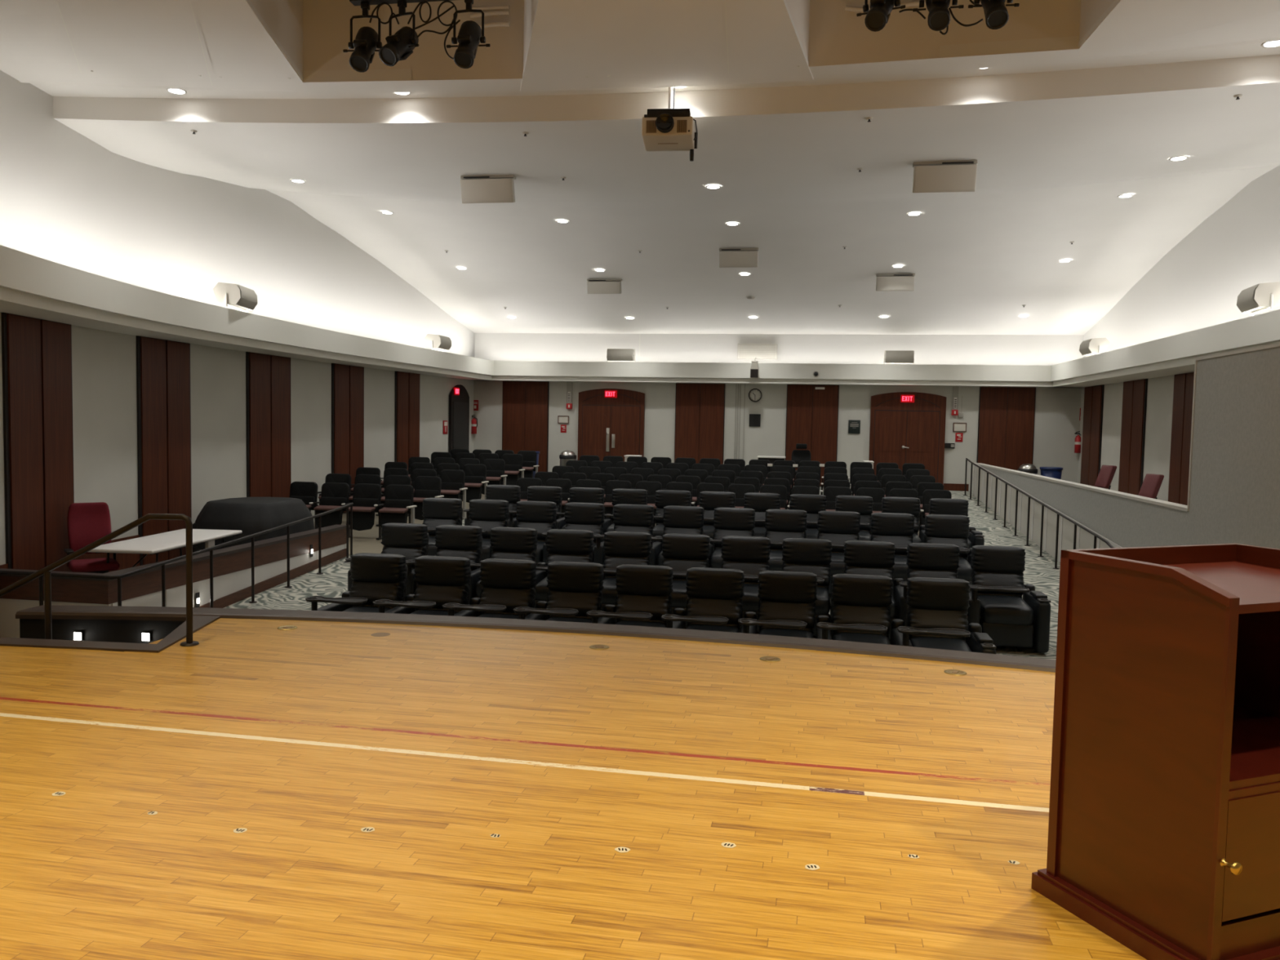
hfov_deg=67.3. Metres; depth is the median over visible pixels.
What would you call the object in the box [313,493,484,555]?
floor
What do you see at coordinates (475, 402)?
fire sign
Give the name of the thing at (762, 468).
seat
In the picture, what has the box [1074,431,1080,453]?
fire extinguisher
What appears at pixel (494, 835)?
floor sticker
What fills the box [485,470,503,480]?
cushion
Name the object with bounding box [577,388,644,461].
door
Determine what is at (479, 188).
loudspeaker
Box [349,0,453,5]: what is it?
bar
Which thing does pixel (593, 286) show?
loudspeaker
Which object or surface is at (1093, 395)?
wood wall panel
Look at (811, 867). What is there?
floor sticker
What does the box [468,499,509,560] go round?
seat
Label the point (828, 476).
seat
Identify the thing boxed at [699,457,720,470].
seat
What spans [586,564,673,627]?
seat
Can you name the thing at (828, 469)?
seat
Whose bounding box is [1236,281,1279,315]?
loudspeaker
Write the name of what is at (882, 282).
grille
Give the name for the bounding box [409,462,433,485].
seat
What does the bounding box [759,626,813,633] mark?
lumbar cushion
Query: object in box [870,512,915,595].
seat
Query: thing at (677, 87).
recessed light
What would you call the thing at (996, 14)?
spotlight
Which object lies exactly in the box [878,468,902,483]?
seat
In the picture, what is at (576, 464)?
seat
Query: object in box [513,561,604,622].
seat
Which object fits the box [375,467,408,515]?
seat
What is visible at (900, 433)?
door
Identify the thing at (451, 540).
seat
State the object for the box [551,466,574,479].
seat
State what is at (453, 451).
seat
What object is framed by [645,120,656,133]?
vent
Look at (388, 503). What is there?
cushion
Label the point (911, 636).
lumbar cushion
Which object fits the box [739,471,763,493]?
seat
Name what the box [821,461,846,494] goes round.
seat
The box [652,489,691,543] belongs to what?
seat
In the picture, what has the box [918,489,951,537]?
seat
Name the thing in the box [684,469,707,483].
seat
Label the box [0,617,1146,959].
floor
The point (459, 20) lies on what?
power cable
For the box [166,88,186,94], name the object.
recessed light
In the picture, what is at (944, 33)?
power cable
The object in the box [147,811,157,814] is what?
floor sticker
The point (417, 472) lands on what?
seat
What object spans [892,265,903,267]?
recessed light
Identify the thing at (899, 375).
soffit
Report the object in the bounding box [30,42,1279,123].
ceiling
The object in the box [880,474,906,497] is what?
seat
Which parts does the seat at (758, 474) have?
backrest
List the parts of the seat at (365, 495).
backrest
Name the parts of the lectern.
panel, knob, rail, door, rail, panel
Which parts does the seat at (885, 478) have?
backrest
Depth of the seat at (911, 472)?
20.00 m
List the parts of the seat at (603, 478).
backrest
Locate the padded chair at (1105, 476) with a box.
[1094,464,1116,489]
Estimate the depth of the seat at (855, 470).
20.18 m
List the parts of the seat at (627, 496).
armrest, seat, backrest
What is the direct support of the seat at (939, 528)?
on the floor at (1038, 571)
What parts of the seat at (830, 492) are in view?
backrest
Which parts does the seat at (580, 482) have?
backrest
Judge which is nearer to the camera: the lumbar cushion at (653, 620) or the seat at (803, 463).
the lumbar cushion at (653, 620)
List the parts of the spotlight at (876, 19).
shutter handle, shutter handle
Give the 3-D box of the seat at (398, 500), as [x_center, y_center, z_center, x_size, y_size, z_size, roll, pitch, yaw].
[-4.215,0.563,16.626,0.650,0.945,0.421,2,3,10]
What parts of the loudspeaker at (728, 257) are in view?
mount plate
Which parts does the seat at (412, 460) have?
backrest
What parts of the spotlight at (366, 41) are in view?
shutter handle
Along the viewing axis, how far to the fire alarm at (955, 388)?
23.84 m
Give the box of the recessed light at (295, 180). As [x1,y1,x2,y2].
[290,178,305,182]
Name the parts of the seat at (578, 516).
armrest, backrest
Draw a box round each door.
[448,384,469,453]
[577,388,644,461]
[868,391,946,484]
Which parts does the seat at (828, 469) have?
backrest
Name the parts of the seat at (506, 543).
armrest, seat, backrest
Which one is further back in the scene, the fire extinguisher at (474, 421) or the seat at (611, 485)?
the fire extinguisher at (474, 421)
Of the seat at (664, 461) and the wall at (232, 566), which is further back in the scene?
the seat at (664, 461)
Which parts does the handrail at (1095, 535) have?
post, post, post, post, post, post, post, post, post, post, post, post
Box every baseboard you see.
[0,534,139,572]
[943,483,968,491]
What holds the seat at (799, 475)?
on the floor
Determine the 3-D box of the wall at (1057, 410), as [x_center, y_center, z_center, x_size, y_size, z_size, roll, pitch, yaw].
[2.910,-2.456,24.859,16.550,8.000,0.316,2,3,10]
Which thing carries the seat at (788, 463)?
on the floor
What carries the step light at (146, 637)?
attached to the wall at (95, 630)
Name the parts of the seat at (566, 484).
backrest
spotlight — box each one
[342,1,382,72]
[378,0,418,66]
[446,0,490,68]
[856,0,905,31]
[912,0,964,31]
[968,0,1019,29]
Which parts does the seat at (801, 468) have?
backrest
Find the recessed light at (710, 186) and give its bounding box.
[705,184,720,189]
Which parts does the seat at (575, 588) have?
tray post, armrest, seat, backrest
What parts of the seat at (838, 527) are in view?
seat, backrest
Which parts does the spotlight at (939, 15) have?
shutter handle, shutter handle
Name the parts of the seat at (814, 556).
backrest, seat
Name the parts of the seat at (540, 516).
backrest, seat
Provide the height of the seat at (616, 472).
0.945 m
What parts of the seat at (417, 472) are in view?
backrest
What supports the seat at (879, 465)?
on the floor
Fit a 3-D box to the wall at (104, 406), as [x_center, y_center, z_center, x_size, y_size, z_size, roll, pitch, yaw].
[-6.620,-1.801,10.614,1.602,8.000,31.058,1,3,5]
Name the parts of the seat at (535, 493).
tray post, armrest, backrest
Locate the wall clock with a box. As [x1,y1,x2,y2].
[748,388,761,401]
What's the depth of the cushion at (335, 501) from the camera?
16.87 m
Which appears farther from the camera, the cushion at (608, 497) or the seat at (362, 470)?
the seat at (362, 470)
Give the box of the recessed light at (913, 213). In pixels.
[906,212,920,215]
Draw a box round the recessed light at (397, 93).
[392,92,411,95]
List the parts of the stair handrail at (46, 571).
post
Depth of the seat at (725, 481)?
18.34 m
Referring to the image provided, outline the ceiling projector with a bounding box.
[641,87,697,161]
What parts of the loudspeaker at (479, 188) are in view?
mount plate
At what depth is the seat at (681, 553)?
11.49 m
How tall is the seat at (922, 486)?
0.945 m
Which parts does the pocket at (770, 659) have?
hinged lid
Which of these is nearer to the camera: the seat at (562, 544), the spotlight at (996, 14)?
the spotlight at (996, 14)
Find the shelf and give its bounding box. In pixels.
[1228,704,1279,791]
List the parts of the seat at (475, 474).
backrest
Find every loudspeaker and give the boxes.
[213,282,257,311]
[424,333,451,351]
[460,174,515,203]
[586,279,622,293]
[606,348,635,362]
[719,248,759,267]
[750,357,758,377]
[875,273,915,291]
[883,350,914,364]
[911,160,977,192]
[1079,337,1109,356]
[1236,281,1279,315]
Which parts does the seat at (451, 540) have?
tray post, armrest, backrest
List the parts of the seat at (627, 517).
tray post, armrest, backrest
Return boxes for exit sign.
[453,387,459,395]
[604,390,617,397]
[900,395,914,402]
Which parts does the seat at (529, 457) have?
backrest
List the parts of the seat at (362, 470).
backrest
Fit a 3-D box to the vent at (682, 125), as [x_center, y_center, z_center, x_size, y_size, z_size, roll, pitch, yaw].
[0.429,-3.619,9.836,0.105,0.131,0.014,1,3,6]
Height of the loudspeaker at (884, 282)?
0.343 m
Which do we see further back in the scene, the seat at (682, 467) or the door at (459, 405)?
the door at (459, 405)
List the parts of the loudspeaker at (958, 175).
mount plate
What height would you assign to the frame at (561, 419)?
0.207 m
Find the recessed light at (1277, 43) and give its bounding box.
[1261,40,1279,48]
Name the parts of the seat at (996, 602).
armrest, tray post, backrest, seat, armrest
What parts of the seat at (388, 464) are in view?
backrest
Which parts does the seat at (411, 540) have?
armrest, backrest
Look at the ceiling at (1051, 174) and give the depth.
15.27 m
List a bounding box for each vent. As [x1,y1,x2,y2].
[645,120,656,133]
[676,120,687,133]
[737,343,777,359]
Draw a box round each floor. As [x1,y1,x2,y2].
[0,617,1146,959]
[223,486,1060,659]
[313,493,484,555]
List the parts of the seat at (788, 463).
backrest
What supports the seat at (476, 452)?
on the floor at (363, 541)
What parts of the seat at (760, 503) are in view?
seat, backrest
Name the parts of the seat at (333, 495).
backrest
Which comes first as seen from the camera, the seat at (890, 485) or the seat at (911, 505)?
the seat at (911, 505)
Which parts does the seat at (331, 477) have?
backrest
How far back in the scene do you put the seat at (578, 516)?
13.79 m
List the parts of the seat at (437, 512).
seat, backrest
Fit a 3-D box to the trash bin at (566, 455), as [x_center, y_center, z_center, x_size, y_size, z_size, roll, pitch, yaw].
[-1.877,-0.352,24.985,0.444,0.830,0.444,2,3,10]
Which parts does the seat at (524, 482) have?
backrest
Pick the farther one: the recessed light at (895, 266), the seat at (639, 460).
the seat at (639, 460)
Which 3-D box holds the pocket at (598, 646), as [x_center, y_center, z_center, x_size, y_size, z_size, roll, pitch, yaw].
[-0.281,1.154,6.648,0.140,0.006,0.140,0,3,-13]
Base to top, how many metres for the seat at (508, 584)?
1.056 m
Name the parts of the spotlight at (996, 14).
shutter handle, shutter handle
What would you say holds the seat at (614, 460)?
on the floor
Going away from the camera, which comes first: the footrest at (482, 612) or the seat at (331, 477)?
the footrest at (482, 612)
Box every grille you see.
[237,284,257,310]
[438,334,451,350]
[720,251,756,266]
[750,368,758,377]
[876,276,914,289]
[1079,338,1091,355]
[1236,284,1257,312]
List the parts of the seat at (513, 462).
backrest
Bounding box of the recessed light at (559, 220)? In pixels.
[556,219,568,222]
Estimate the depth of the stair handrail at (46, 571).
6.52 m
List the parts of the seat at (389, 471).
backrest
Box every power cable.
[368,2,399,24]
[407,0,431,24]
[411,4,453,30]
[417,0,457,37]
[444,19,460,59]
[898,8,925,19]
[939,25,948,35]
[948,7,982,26]
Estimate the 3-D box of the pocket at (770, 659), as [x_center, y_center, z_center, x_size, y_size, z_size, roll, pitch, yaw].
[0.865,1.190,6.399,0.140,0.006,0.140,-1,4,-36]
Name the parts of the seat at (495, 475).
backrest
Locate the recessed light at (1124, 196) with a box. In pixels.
[1117,194,1133,198]
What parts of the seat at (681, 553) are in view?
seat, backrest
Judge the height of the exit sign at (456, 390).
0.190 m
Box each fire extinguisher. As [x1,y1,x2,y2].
[471,414,477,434]
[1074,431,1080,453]
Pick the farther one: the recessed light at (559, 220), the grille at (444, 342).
the grille at (444, 342)
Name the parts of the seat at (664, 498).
seat, backrest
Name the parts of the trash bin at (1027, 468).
dome lid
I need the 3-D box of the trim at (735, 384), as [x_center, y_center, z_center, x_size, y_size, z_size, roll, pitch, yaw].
[2.569,-1.183,24.833,0.247,2.592,0.020,2,3,10]
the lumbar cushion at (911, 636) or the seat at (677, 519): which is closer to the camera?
the lumbar cushion at (911, 636)
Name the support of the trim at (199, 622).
attached to the wall at (95, 630)
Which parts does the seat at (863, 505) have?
seat, backrest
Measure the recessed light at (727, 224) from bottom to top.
0.010 m
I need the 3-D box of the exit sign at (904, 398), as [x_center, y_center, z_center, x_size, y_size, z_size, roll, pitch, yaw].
[6.676,-2.029,23.983,0.330,0.190,0.048,2,3,10]
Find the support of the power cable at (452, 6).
attached to the spotlight at (400, 46)
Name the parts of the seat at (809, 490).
backrest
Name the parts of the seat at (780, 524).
seat, backrest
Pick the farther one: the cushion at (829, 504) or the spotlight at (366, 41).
the cushion at (829, 504)
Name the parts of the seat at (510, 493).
armrest, tray post, backrest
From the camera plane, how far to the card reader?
23.93 m
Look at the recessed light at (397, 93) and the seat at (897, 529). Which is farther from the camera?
the seat at (897, 529)
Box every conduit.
[470,10,510,17]
[471,4,510,10]
[477,22,510,28]
[844,0,925,12]
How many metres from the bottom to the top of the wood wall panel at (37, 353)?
3.521 m
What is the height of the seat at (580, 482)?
0.945 m
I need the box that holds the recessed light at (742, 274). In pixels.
[739,273,750,275]
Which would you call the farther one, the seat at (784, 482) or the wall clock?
the wall clock
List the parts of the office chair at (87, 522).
armrest, backrest, seat, armrest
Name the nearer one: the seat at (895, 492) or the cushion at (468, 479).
the seat at (895, 492)
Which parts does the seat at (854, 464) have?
backrest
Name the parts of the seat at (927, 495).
backrest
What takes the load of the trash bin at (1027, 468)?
on the floor
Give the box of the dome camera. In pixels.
[813,371,818,377]
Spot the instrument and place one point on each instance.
(249, 515)
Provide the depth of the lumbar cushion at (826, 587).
11.23 m
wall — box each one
[0,70,475,357]
[0,312,474,564]
[0,524,350,637]
[19,618,184,643]
[473,333,1084,491]
[973,346,1279,562]
[1077,164,1279,501]
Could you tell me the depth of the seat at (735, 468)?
20.63 m
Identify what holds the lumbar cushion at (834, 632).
on the seat at (861, 609)
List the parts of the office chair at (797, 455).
backrest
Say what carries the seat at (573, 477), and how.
on the floor
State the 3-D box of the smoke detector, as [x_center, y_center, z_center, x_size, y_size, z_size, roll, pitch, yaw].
[2.458,-4.048,21.358,0.200,0.080,0.200,2,3,10]
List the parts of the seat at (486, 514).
seat, backrest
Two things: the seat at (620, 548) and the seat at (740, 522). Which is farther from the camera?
the seat at (740, 522)
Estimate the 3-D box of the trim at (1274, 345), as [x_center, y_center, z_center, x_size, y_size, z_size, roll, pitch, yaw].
[5.475,-0.332,7.346,0.162,1.610,5.930,2,3,10]
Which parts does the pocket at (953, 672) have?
hinged lid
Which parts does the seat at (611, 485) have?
backrest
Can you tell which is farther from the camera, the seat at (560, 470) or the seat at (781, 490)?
the seat at (560, 470)
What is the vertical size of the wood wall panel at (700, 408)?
2.577 m
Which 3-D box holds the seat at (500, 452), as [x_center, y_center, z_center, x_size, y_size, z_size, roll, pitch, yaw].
[-3.383,-0.253,23.448,0.554,0.945,0.421,2,3,10]
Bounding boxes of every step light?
[73,631,82,640]
[142,631,151,641]
[195,591,199,607]
[310,544,312,556]
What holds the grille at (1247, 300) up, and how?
attached to the loudspeaker at (1258, 298)
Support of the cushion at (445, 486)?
on the seat at (452, 486)
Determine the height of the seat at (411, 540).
1.056 m
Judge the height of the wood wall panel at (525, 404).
2.577 m
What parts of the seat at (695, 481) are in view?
backrest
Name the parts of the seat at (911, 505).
backrest, seat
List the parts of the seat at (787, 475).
backrest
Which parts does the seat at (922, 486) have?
backrest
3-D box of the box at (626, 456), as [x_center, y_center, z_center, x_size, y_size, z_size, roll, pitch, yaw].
[-0.177,-0.174,23.486,0.377,0.859,0.400,2,3,10]
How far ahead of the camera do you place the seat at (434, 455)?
22.88 m
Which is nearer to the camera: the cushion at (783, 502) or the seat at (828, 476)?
the cushion at (783, 502)
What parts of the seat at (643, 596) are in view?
tray post, armrest, seat, backrest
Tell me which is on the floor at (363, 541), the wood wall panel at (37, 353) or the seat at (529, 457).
the seat at (529, 457)
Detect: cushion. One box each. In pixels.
[289,495,315,509]
[320,497,346,510]
[352,497,378,511]
[384,498,411,512]
[413,489,439,497]
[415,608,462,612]
[440,482,462,493]
[464,475,484,486]
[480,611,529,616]
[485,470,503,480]
[504,464,521,474]
[520,491,527,499]
[522,461,535,470]
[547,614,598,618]
[561,493,569,502]
[604,493,612,502]
[616,617,666,624]
[646,495,655,503]
[686,622,740,630]
[692,488,697,497]
[734,497,744,506]
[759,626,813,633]
[779,499,786,508]
[816,585,829,590]
[825,501,835,509]
[832,630,888,637]
[872,502,882,511]
[909,634,966,641]
[917,496,922,504]
[923,504,929,516]
[977,592,1022,598]
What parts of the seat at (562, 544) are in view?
armrest, seat, backrest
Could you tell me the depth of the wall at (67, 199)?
14.19 m
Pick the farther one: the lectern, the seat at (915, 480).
the seat at (915, 480)
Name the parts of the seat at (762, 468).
backrest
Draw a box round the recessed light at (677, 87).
[672,86,687,88]
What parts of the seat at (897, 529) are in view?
backrest, seat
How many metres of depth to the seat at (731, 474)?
19.46 m
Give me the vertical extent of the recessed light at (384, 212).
0.010 m
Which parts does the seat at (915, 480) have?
backrest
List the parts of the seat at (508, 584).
tray post, armrest, seat, backrest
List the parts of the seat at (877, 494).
backrest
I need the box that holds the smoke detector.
[746,296,755,299]
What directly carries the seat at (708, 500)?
on the floor at (1038, 571)
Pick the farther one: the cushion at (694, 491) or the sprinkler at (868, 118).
the cushion at (694, 491)
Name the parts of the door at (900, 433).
arch molding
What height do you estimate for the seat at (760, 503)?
1.056 m
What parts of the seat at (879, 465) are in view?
backrest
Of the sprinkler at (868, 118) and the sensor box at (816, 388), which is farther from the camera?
the sensor box at (816, 388)
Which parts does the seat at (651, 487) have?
backrest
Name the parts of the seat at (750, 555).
backrest, seat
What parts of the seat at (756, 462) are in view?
backrest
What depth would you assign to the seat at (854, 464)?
21.35 m
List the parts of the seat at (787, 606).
tray post, armrest, seat, backrest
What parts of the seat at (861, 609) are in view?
armrest, tray post, backrest, seat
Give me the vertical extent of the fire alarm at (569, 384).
0.719 m
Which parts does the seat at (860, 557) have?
armrest, backrest, seat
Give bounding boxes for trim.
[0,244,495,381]
[0,615,220,653]
[15,604,1056,672]
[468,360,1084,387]
[733,383,745,459]
[975,462,1189,511]
[1050,309,1279,387]
[1186,342,1279,508]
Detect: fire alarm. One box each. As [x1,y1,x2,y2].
[566,382,572,408]
[951,386,958,415]
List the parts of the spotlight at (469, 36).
shutter handle, shutter handle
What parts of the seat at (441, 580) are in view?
tray post, armrest, seat, backrest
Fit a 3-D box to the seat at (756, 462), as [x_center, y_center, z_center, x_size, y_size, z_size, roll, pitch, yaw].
[2.641,0.018,21.627,0.544,0.945,0.421,2,3,10]
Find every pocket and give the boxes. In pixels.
[277,625,297,630]
[589,644,608,649]
[759,656,780,662]
[943,669,966,675]
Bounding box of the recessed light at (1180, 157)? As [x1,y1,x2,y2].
[1168,155,1188,160]
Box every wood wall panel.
[0,312,75,572]
[136,335,191,565]
[245,351,291,497]
[331,363,364,512]
[394,371,419,470]
[502,381,549,471]
[674,382,725,464]
[785,384,839,485]
[976,386,1035,471]
[1080,384,1104,486]
[1118,378,1147,495]
[1168,372,1194,505]
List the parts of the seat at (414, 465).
backrest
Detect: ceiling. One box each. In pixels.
[0,0,1279,93]
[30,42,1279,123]
[53,82,1279,334]
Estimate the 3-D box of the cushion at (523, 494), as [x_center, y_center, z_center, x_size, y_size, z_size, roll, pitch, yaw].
[-2.074,0.327,17.860,0.452,0.223,0.117,2,3,10]
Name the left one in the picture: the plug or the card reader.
the plug
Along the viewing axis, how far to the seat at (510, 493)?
16.01 m
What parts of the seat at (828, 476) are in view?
backrest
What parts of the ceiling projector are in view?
mount plate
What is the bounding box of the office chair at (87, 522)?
[63,502,119,573]
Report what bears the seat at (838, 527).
on the floor at (1038, 571)
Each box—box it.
[623,454,641,461]
[815,386,824,389]
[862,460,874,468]
[958,395,964,417]
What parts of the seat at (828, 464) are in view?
backrest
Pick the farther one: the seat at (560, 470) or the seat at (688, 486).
the seat at (560, 470)
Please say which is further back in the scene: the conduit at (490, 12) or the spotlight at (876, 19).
the conduit at (490, 12)
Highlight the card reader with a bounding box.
[944,443,955,448]
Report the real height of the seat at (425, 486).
0.945 m
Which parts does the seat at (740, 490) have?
backrest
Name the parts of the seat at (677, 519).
armrest, seat, backrest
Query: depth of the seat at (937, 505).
14.81 m
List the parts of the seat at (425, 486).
backrest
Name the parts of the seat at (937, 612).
armrest, tray post, backrest, seat, armrest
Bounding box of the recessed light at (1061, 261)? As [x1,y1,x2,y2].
[1058,260,1071,262]
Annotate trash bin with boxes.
[559,450,576,466]
[1017,463,1037,474]
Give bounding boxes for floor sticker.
[52,791,66,795]
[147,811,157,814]
[233,827,247,833]
[360,826,374,831]
[489,833,500,837]
[614,846,630,853]
[721,842,736,848]
[804,863,819,870]
[907,853,919,858]
[1007,860,1019,864]
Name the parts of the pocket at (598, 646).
hinged lid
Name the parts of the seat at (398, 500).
backrest, armrest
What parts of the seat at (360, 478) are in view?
backrest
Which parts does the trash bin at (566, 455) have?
dome lid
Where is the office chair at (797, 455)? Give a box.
[791,443,810,475]
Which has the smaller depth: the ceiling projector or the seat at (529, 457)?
the ceiling projector
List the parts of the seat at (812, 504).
seat, backrest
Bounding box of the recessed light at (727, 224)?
[726,222,738,226]
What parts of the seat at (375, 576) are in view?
tray post, armrest, seat, backrest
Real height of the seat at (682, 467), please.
0.945 m
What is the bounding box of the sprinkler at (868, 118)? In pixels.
[866,116,872,122]
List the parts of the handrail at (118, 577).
post, post, post, post, post, post, post, post, post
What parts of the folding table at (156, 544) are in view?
leg, leg, under frame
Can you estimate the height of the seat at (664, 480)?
0.945 m
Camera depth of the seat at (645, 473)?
19.74 m
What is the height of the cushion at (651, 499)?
0.223 m
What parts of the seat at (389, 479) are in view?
backrest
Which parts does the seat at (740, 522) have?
armrest, seat, backrest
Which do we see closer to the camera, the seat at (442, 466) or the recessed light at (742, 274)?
the recessed light at (742, 274)
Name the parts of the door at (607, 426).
push plate, arch molding, push plate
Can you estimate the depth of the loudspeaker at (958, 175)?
11.99 m
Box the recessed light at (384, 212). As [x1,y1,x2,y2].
[381,211,393,214]
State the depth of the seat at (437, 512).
14.14 m
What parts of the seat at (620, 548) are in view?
seat, backrest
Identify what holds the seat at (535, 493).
on the floor at (1038, 571)
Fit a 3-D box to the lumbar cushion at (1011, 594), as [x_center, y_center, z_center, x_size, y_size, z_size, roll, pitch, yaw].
[4.084,1.333,10.991,0.538,0.189,0.200,2,3,10]
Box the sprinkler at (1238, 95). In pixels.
[1233,93,1242,99]
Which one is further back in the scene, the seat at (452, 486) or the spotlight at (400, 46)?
the seat at (452, 486)
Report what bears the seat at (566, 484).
on the floor
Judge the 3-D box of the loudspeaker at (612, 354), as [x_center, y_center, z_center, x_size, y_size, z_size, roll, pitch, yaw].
[-0.487,-3.208,24.788,0.728,0.360,0.411,2,3,10]
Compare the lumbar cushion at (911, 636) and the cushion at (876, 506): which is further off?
the cushion at (876, 506)
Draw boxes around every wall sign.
[749,413,760,426]
[848,420,860,433]
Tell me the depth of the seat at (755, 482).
18.25 m
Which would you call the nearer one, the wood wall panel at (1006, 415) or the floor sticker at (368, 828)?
the floor sticker at (368, 828)
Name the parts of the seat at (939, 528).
backrest, seat, armrest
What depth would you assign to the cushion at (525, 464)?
23.37 m
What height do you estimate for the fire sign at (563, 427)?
0.210 m
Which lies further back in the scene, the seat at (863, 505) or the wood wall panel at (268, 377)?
the wood wall panel at (268, 377)
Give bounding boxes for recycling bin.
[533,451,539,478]
[1039,466,1062,479]
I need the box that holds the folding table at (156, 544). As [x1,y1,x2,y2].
[88,528,242,573]
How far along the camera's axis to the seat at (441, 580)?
10.03 m
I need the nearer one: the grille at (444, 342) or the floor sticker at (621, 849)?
the floor sticker at (621, 849)
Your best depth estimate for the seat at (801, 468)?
20.37 m
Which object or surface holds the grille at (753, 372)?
attached to the loudspeaker at (754, 366)
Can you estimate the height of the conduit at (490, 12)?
0.055 m
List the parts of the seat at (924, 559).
armrest, tray post, backrest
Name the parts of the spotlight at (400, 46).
shutter handle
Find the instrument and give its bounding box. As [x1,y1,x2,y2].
[192,497,314,552]
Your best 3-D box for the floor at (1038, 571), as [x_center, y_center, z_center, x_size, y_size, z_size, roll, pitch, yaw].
[1.209,1.255,15.838,16.600,1.309,19.050,2,3,10]
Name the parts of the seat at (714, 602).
tray post, armrest, seat, backrest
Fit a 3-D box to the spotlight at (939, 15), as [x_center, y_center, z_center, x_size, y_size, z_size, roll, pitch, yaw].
[2.560,-4.165,8.235,0.354,0.674,0.369,-1,4,-30]
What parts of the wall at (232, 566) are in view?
baseboard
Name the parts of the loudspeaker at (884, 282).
mount plate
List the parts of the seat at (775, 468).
backrest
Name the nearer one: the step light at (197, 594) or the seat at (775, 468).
the step light at (197, 594)
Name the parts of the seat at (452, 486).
backrest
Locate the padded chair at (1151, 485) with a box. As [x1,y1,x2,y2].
[1137,473,1164,498]
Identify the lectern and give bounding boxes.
[1031,542,1279,959]
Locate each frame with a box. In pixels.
[557,415,568,423]
[952,422,966,431]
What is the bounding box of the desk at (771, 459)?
[757,455,785,471]
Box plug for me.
[370,632,390,636]
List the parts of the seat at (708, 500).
seat, backrest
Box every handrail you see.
[0,502,353,608]
[0,513,199,646]
[963,457,1114,568]
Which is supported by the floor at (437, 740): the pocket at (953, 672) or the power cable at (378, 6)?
the pocket at (953, 672)
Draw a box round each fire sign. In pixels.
[443,420,447,434]
[473,400,478,410]
[560,424,566,432]
[955,432,963,441]
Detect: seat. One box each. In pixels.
[289,481,318,511]
[305,552,407,613]
[309,482,349,528]
[317,473,351,512]
[341,483,381,537]
[345,522,429,591]
[348,474,381,502]
[350,466,380,495]
[373,484,416,539]
[373,555,471,615]
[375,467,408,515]
[376,475,411,526]
[381,462,407,488]
[405,524,482,595]
[407,468,436,516]
[408,457,430,476]
[408,475,444,523]
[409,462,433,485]
[422,497,462,555]
[431,452,451,464]
[433,457,454,471]
[436,462,459,477]
[440,469,467,519]
[441,558,536,618]
[450,448,469,459]
[454,452,475,463]
[457,457,479,470]
[459,463,488,502]
[462,484,520,525]
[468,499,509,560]
[469,527,537,601]
[472,449,491,458]
[478,453,498,464]
[480,458,507,499]
[494,449,514,458]
[500,453,524,485]
[508,485,562,527]
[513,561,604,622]
[515,500,556,566]
[516,477,542,501]
[517,450,538,478]
[534,471,558,486]
[534,528,594,608]
[541,502,604,563]
[546,478,571,517]
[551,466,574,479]
[555,487,604,528]
[562,472,586,488]
[565,460,586,472]
[568,479,601,500]
[577,466,600,479]
[579,455,599,466]
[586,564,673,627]
[590,473,614,502]
[591,460,612,473]
[593,503,653,577]
[601,531,651,622]
[603,455,623,466]
[603,488,647,539]
[604,466,626,480]
[604,480,631,523]
[615,461,637,474]
[618,474,643,488]
[626,456,647,467]
[631,467,653,481]
[635,480,662,515]
[640,462,662,475]
[647,475,671,489]
[649,505,704,565]
[650,457,671,468]
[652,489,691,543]
[657,468,680,482]
[661,533,710,629]
[661,567,744,632]
[666,462,688,475]
[666,481,693,506]
[675,457,695,469]
[675,475,700,506]
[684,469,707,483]
[691,483,724,506]
[692,463,714,476]
[698,491,735,553]
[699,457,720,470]
[705,476,729,492]
[708,506,755,568]
[711,470,735,484]
[718,463,740,478]
[720,535,770,632]
[724,458,745,471]
[728,484,755,507]
[733,477,759,493]
[737,570,817,638]
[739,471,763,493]
[743,492,780,537]
[744,464,766,484]
[748,459,770,478]
[760,484,786,509]
[764,478,789,505]
[764,509,807,570]
[767,471,791,509]
[770,465,793,500]
[773,460,795,494]
[782,537,831,635]
[787,485,819,509]
[789,493,826,538]
[793,466,820,484]
[793,479,819,490]
[795,471,819,481]
[799,460,821,483]
[815,573,893,644]
[817,511,860,594]
[820,466,847,490]
[820,472,848,494]
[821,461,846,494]
[823,480,850,490]
[823,486,851,511]
[830,540,897,639]
[835,495,873,541]
[848,462,872,493]
[850,467,874,490]
[851,473,876,495]
[854,480,880,495]
[856,487,884,534]
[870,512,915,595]
[875,462,898,481]
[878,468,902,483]
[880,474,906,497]
[881,497,922,542]
[885,481,912,497]
[889,488,917,497]
[890,577,995,653]
[893,542,959,626]
[902,462,924,477]
[906,468,929,482]
[910,475,935,516]
[916,482,943,524]
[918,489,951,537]
[919,497,984,560]
[924,514,972,591]
[965,545,1050,653]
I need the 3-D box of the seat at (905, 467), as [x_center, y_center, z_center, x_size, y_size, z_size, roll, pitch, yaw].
[5.999,0.115,21.062,0.611,0.945,0.421,2,3,10]
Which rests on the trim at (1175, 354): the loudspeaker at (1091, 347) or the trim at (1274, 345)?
the loudspeaker at (1091, 347)
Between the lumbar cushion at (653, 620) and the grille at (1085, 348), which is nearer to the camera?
the lumbar cushion at (653, 620)
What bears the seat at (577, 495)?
on the floor at (1038, 571)
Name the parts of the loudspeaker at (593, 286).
mount plate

